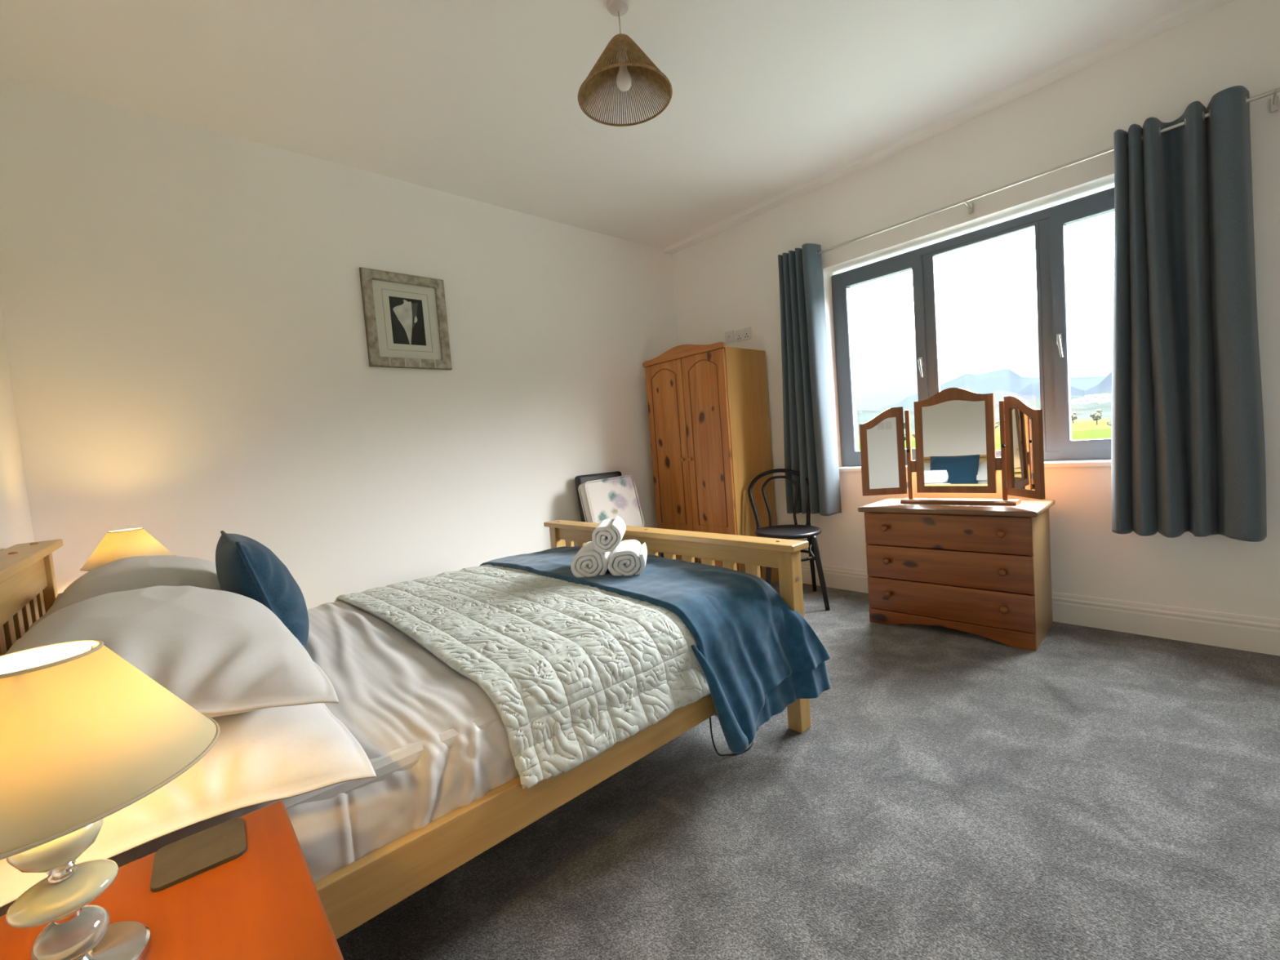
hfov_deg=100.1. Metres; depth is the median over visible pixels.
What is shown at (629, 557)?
rolled towel
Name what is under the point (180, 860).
coaster
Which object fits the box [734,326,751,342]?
double socket
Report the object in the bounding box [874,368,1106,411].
mountain
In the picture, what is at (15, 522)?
wall
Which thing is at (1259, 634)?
baseboard
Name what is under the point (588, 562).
rolled towel
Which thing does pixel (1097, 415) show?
tree
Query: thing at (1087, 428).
meadow
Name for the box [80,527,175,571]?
table lamp
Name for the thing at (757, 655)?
throw
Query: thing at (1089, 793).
floor
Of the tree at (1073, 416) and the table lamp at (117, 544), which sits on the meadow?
the tree at (1073, 416)
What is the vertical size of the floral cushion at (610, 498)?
0.423 m
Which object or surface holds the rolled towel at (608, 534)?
on the rolled towel at (588, 562)
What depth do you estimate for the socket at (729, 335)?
4.18 m
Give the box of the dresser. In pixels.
[857,497,1054,650]
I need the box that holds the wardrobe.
[642,342,778,583]
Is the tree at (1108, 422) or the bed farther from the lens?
the tree at (1108, 422)
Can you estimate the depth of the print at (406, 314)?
3.09 m
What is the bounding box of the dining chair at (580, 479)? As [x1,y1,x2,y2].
[574,471,663,557]
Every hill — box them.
[856,391,1111,435]
[1013,372,1111,400]
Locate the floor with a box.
[336,580,1279,959]
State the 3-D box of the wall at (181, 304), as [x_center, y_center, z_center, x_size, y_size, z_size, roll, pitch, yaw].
[-1.103,-0.405,3.449,3.810,2.708,0.200,-7,4,-42]
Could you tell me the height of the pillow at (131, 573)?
0.231 m
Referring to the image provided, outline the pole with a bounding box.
[817,87,1279,254]
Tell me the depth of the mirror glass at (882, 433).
3.01 m
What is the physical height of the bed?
0.918 m
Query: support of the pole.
attached to the wall at (728, 280)
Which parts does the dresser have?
knob, knob, knob, drawer, drawer, drawer, knob, knob, knob, panel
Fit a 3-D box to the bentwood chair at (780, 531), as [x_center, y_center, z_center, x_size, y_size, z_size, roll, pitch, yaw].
[0.961,0.365,3.498,0.438,0.858,0.500,-4,3,7]
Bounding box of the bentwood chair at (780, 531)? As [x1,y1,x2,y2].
[747,468,830,610]
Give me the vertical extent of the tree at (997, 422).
3.255 m
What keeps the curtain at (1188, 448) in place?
hanging from the pole
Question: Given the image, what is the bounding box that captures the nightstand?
[0,800,343,959]
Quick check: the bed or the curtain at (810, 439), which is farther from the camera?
the curtain at (810, 439)
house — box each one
[1071,397,1089,404]
[1084,393,1107,403]
[1097,394,1111,403]
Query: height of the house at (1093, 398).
10.200 m
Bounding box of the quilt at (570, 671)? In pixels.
[334,564,710,789]
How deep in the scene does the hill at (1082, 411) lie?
452.85 m
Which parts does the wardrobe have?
moulding, door, moulding, door, panel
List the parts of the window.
sash, handle, sill, handle, sash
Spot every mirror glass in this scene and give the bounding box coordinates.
[866,417,899,488]
[921,400,987,485]
[1010,407,1035,490]
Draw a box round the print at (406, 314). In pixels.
[388,296,426,345]
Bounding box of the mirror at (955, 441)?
[858,387,1044,505]
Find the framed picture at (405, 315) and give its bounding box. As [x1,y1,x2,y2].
[359,266,452,369]
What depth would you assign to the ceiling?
2.34 m
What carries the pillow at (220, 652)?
on the pillow at (273, 753)
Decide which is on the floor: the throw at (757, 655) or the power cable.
the power cable
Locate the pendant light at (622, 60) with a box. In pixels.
[577,0,672,126]
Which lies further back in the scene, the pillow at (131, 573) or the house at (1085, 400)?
the house at (1085, 400)
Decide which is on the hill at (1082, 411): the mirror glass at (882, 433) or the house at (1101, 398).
the house at (1101, 398)
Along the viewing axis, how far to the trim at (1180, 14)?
2.76 m
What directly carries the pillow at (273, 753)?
on the sheet
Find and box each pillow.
[0,702,376,908]
[4,585,338,717]
[28,555,221,630]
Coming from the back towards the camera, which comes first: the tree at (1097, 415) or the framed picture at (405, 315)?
the tree at (1097, 415)
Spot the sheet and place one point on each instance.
(435, 743)
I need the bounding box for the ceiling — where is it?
[0,0,1186,248]
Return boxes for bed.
[0,520,810,939]
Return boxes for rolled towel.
[570,541,613,577]
[591,515,626,551]
[607,539,647,575]
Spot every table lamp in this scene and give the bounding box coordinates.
[0,639,219,959]
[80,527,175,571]
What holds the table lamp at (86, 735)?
on the nightstand
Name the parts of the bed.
rail, leg, rail, leg, rail, leg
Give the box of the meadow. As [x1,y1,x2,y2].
[857,417,1111,450]
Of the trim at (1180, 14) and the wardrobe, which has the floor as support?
the wardrobe
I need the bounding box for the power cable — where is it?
[709,713,753,755]
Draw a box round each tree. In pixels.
[995,420,999,428]
[1071,411,1077,423]
[1089,408,1102,424]
[1106,417,1111,426]
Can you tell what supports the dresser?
on the floor
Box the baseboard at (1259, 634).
[800,561,1279,656]
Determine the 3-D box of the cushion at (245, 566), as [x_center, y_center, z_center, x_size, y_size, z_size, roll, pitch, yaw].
[-1.069,0.327,1.521,0.190,0.361,0.455,-7,4,-42]
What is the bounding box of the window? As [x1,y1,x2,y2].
[831,186,1114,471]
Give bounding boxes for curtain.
[777,243,841,515]
[1111,85,1266,542]
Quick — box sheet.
[0,600,519,916]
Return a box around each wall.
[0,75,678,609]
[0,305,34,551]
[672,0,1279,618]
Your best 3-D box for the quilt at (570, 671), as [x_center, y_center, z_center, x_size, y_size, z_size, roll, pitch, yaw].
[-0.498,0.539,1.963,0.778,0.258,1.502,-7,4,-42]
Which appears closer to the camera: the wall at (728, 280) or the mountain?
the wall at (728, 280)
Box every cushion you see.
[215,530,309,649]
[577,475,644,527]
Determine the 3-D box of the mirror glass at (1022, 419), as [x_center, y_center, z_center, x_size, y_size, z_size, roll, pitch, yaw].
[1.807,-0.151,2.525,0.005,0.393,0.158,-4,3,2]
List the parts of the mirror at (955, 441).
wing panel, post, panel, post, wing panel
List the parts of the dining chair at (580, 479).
backrest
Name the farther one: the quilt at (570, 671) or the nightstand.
the quilt at (570, 671)
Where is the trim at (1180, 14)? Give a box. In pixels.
[660,0,1234,254]
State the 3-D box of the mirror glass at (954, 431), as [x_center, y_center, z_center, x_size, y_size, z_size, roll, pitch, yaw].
[1.650,-0.193,2.820,0.005,0.450,0.302,-5,3,-43]
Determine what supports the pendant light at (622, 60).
hanging from the ceiling
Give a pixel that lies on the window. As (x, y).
(1060, 451)
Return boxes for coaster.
[150,817,246,892]
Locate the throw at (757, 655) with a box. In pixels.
[480,546,831,753]
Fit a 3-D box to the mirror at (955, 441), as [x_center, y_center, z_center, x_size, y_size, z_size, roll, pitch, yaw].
[1.593,-0.173,2.786,0.241,0.608,0.846,-8,5,-44]
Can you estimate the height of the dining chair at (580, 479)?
0.910 m
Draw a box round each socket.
[724,329,734,343]
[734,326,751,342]

